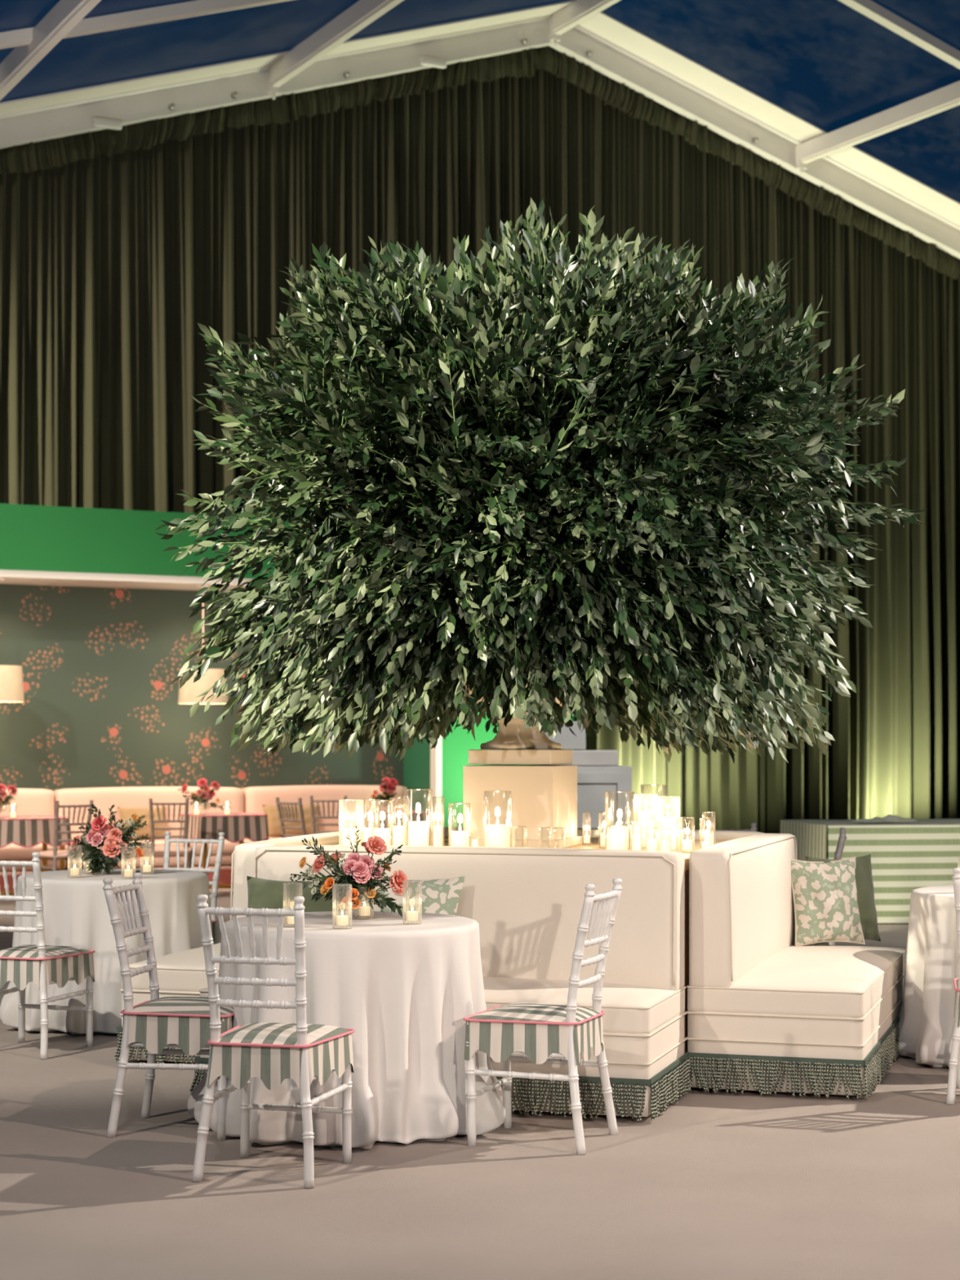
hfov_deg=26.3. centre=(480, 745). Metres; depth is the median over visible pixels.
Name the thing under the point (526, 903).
sofa
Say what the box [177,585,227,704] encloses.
pendant lamp
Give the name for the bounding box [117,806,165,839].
cushion
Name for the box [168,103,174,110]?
bolt
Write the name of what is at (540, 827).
candle holder
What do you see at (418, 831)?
candle
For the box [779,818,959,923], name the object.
striped sofa
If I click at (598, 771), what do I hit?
bar cabinet
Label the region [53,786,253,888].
banquette
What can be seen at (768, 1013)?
sofa
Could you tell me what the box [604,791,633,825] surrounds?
candle holder
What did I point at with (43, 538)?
wall
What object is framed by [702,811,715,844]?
candle holder
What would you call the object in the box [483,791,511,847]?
candle holder
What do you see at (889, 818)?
folded napkins
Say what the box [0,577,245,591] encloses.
ceiling
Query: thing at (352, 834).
candle
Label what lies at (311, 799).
chair
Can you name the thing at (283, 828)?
chair
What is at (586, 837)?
candle
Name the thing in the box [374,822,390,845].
candle
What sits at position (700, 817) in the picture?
candle holder
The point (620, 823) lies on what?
candle
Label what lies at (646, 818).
candle
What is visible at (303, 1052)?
chair
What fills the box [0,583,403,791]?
wall
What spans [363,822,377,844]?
candle
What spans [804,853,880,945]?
velvet cushion
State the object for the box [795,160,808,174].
bracket
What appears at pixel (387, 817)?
tablecloth
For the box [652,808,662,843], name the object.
candle
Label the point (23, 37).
ceiling beam
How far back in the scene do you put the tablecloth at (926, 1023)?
9.05 m
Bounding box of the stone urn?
[463,679,562,749]
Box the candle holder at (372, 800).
[372,800,393,845]
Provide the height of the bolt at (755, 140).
0.070 m
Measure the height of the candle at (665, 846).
0.071 m
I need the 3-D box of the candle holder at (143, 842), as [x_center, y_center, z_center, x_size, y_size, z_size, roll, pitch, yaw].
[-1.703,0.580,10.507,0.071,0.159,0.071,0,0,0]
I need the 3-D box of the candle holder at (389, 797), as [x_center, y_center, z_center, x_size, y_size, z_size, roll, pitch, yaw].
[-0.364,0.350,9.265,0.089,0.230,0.089,0,0,0]
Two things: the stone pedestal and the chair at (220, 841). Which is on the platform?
the stone pedestal
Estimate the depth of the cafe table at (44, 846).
19.16 m
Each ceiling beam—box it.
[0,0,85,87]
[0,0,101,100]
[0,0,292,48]
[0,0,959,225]
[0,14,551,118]
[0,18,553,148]
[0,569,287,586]
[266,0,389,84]
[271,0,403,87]
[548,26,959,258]
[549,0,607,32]
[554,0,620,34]
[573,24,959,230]
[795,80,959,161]
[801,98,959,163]
[838,0,959,69]
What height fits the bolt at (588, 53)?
0.070 m
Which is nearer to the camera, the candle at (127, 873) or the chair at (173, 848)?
the candle at (127, 873)
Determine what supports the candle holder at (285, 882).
on the tablecloth at (406, 992)
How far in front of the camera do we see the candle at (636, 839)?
8.64 m
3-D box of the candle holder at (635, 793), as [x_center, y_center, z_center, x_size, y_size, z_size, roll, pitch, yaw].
[0.747,0.342,9.256,0.109,0.246,0.109,0,0,0]
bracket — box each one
[267,83,280,99]
[549,31,561,46]
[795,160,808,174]
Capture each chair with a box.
[0,852,95,1059]
[31,800,93,872]
[102,872,234,1141]
[148,798,192,868]
[163,831,225,944]
[191,894,355,1188]
[275,797,306,837]
[309,795,346,834]
[462,878,622,1155]
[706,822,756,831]
[818,827,846,945]
[946,867,959,1104]
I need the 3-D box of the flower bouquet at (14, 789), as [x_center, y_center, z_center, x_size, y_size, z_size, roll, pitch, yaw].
[-4.326,0.478,18.672,0.246,0.259,0.136,0,0,11]
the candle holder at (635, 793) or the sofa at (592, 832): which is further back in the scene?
the sofa at (592, 832)
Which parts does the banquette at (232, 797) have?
backrest, seat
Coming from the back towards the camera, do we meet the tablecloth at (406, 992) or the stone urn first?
the stone urn
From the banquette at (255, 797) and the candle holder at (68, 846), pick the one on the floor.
the banquette at (255, 797)
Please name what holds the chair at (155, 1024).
on the floor
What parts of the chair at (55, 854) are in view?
leg and post, seat, rail, leg, rail, rail, rail, leg and post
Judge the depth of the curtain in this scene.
23.82 m
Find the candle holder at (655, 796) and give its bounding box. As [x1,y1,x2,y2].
[655,795,679,852]
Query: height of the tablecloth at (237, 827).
0.262 m
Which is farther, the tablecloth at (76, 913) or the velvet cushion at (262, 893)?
the tablecloth at (76, 913)
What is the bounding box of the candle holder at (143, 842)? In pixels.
[140,842,154,873]
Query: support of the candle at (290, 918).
in the candle holder at (285, 882)
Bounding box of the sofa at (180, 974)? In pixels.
[114,828,392,1063]
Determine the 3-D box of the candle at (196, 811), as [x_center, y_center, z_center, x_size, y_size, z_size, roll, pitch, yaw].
[-2.678,0.614,19.398,0.052,0.075,0.052,0,0,0]
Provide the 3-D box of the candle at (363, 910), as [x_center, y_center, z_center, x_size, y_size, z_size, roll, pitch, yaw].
[-0.439,0.621,7.810,0.042,0.054,0.042,0,0,0]
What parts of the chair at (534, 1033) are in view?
leg, leg, seat, leg and post, rail, rail, rail, rail, leg and post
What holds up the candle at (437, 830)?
in the candle holder
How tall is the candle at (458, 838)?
0.113 m
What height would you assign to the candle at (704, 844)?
0.052 m
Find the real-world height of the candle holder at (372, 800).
0.225 m
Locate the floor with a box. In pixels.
[0,857,959,1279]
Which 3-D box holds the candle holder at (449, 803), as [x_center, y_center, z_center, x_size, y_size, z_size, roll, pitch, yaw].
[-0.086,0.357,8.844,0.100,0.216,0.100,0,0,0]
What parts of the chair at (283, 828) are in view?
leg and post, rail, rail, rail, rail, leg and post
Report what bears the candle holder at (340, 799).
on the platform
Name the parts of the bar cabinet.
panel frame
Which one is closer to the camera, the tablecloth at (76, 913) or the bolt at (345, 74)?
the tablecloth at (76, 913)
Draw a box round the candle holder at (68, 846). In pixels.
[68,845,80,878]
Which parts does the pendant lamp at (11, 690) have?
lamp shade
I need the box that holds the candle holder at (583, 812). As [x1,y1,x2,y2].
[582,812,591,844]
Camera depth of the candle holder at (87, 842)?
10.49 m
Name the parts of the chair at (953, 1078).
leg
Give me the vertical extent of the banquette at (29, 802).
1.002 m
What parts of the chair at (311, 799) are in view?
leg and post, rail, rail, rail, rail, leg and post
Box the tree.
[153,197,926,764]
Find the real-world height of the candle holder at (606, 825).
0.123 m
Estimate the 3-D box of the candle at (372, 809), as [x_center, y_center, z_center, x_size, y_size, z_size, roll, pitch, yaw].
[-1.046,0.614,20.177,0.052,0.075,0.052,0,0,0]
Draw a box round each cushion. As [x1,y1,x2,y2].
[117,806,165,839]
[246,875,342,916]
[262,804,319,836]
[363,875,465,915]
[791,857,865,946]
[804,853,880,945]
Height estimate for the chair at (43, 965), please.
0.938 m
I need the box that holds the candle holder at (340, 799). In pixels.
[340,799,363,844]
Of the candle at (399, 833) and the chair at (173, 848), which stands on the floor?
the chair at (173, 848)
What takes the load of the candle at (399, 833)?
in the candle holder at (389, 797)
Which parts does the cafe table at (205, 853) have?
leg, leg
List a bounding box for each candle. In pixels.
[9,809,15,817]
[70,864,79,875]
[124,866,133,876]
[142,862,151,871]
[193,806,199,814]
[224,806,230,813]
[287,915,294,924]
[336,911,347,925]
[342,822,360,844]
[359,901,369,915]
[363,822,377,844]
[370,804,376,811]
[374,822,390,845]
[392,820,406,845]
[406,906,417,920]
[408,814,428,845]
[433,822,442,845]
[450,824,469,846]
[484,817,510,847]
[583,831,590,843]
[600,829,605,845]
[606,822,626,849]
[610,820,628,848]
[631,831,640,850]
[637,805,653,846]
[646,835,656,850]
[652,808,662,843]
[659,811,675,849]
[661,837,670,851]
[682,835,692,849]
[701,837,710,848]
[704,829,713,845]
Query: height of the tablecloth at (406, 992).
0.753 m
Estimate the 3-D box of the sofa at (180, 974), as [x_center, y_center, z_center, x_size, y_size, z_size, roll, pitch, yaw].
[-0.991,0.915,9.897,0.781,0.983,1.908,0,0,17]
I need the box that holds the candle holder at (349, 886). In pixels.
[333,884,351,928]
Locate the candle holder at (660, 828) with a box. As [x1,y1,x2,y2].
[658,828,671,851]
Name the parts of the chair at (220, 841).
leg and post, rail, rail, leg and post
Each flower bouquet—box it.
[0,783,18,811]
[66,804,153,875]
[177,777,223,810]
[287,825,408,916]
[368,777,398,806]
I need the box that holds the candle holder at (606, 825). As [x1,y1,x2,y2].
[605,825,627,849]
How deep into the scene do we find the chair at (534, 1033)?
7.24 m
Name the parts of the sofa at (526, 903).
seat, backrest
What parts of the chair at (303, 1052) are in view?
leg and post, leg, rail, rail, rail, rail, seat, leg and post, leg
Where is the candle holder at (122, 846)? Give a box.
[121,846,134,879]
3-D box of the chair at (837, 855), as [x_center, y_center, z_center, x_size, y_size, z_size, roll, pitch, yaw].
[1.882,0.951,11.934,0.489,0.938,0.425,0,0,10]
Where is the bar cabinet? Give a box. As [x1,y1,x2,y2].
[544,721,631,828]
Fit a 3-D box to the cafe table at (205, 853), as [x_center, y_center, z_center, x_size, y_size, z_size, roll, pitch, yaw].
[-2.448,1.044,19.596,0.620,0.745,0.620,0,0,-25]
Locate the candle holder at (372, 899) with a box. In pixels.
[355,898,373,919]
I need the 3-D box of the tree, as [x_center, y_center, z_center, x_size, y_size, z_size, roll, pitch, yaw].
[0.301,-1.212,9.508,3.348,2.601,3.480,0,0,20]
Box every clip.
[92,117,122,129]
[420,56,446,68]
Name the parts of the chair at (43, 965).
rail, rail, rail, rail, leg, leg and post, seat, leg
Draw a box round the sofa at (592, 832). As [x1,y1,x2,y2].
[428,826,764,839]
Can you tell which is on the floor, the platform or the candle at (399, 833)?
the platform
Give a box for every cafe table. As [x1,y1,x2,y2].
[41,842,64,871]
[187,840,244,874]
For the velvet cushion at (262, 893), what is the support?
on the sofa at (526, 903)
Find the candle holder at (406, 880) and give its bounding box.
[402,880,422,924]
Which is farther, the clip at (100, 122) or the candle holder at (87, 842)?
the clip at (100, 122)
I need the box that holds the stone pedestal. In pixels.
[462,749,582,848]
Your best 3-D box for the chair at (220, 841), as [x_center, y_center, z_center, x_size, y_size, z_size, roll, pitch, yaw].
[-1.661,0.951,11.258,0.425,0.938,0.489,0,0,18]
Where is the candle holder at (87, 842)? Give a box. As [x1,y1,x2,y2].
[84,842,96,874]
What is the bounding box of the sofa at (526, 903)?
[189,844,691,1121]
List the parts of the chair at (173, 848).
leg and post, rail, rail, rail, rail, seat, leg and post, leg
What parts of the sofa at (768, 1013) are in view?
backrest, seat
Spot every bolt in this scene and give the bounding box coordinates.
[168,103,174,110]
[231,92,237,98]
[342,71,349,77]
[520,38,527,44]
[586,50,592,56]
[752,137,758,142]
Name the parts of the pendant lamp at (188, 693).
lamp shade, cord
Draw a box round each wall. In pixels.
[0,503,573,826]
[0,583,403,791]
[403,737,430,812]
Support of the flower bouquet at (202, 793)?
in the glass vase
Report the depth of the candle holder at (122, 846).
10.14 m
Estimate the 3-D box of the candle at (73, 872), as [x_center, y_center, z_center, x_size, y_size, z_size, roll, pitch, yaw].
[-2.019,0.621,10.231,0.042,0.054,0.042,0,0,0]
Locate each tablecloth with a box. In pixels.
[0,815,71,848]
[0,868,213,1035]
[177,812,269,843]
[186,911,506,1149]
[342,809,431,835]
[898,884,958,1066]
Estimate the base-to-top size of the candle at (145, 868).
0.054 m
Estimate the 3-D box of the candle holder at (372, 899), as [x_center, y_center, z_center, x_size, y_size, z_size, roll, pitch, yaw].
[-0.439,0.580,7.810,0.071,0.159,0.071,0,0,0]
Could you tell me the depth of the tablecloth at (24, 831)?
18.42 m
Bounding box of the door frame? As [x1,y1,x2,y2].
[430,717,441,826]
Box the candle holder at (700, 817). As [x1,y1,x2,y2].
[700,817,712,848]
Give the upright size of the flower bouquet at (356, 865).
0.349 m
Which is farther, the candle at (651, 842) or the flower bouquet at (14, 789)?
the flower bouquet at (14, 789)
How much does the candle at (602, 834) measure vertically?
0.076 m
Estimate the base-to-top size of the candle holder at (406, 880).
0.159 m
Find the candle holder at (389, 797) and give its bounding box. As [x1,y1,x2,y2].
[389,797,408,845]
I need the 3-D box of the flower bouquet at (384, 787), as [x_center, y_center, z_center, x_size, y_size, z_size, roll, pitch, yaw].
[-0.953,0.464,20.326,0.288,0.297,0.167,0,0,8]
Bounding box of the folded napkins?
[852,814,919,822]
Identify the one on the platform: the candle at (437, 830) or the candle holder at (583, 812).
the candle holder at (583, 812)
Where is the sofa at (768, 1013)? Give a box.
[684,833,906,1098]
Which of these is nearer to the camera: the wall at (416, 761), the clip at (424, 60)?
the wall at (416, 761)
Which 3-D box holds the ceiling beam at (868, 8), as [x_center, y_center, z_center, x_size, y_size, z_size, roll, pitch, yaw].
[7.154,-6.730,23.166,10.500,3.407,0.130,0,0,-25]
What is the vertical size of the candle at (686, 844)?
0.062 m
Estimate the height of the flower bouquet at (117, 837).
0.373 m
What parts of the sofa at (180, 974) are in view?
seat, backrest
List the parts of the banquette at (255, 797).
seat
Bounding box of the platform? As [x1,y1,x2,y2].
[338,835,729,1092]
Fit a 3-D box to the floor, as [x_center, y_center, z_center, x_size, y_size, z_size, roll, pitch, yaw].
[1.000,1.417,14.500,34.000,0.001,35.000,0,0,0]
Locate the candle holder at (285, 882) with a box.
[283,882,302,927]
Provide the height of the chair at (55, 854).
0.938 m
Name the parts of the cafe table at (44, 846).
leg, leg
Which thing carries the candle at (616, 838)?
in the candle holder at (606, 825)
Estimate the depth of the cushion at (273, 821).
21.06 m
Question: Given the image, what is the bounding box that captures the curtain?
[0,45,959,857]
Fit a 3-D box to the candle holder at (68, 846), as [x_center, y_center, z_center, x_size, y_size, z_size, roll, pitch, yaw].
[-2.019,0.580,10.231,0.071,0.159,0.071,0,0,0]
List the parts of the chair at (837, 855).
leg and post, leg and post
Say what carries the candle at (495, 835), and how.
in the candle holder at (484, 791)
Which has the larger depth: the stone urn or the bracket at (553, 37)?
the bracket at (553, 37)
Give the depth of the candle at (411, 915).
7.57 m
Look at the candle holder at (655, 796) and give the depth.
8.94 m
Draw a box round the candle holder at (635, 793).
[633,793,656,848]
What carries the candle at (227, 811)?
in the candle holder
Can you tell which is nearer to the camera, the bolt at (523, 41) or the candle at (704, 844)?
the candle at (704, 844)
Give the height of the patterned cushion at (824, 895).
0.418 m
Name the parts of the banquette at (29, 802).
backrest, seat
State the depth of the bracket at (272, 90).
22.30 m
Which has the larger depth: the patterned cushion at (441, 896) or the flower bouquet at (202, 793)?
the flower bouquet at (202, 793)
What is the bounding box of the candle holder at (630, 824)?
[630,824,643,850]
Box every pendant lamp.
[0,577,23,702]
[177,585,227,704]
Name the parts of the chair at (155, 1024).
leg and post, rail, rail, rail, rail, leg and post, seat, leg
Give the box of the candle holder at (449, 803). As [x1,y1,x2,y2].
[448,803,471,846]
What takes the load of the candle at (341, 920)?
in the candle holder at (349, 886)
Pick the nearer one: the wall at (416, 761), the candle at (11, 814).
the candle at (11, 814)
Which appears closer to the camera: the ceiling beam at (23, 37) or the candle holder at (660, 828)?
the candle holder at (660, 828)
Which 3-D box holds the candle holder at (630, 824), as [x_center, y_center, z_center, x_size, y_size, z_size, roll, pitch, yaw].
[0.659,0.400,8.655,0.054,0.131,0.054,0,0,0]
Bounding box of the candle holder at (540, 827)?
[540,826,551,848]
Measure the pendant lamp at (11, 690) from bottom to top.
1.170 m
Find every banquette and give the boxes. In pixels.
[0,788,66,894]
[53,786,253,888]
[242,784,407,839]
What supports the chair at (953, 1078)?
on the floor

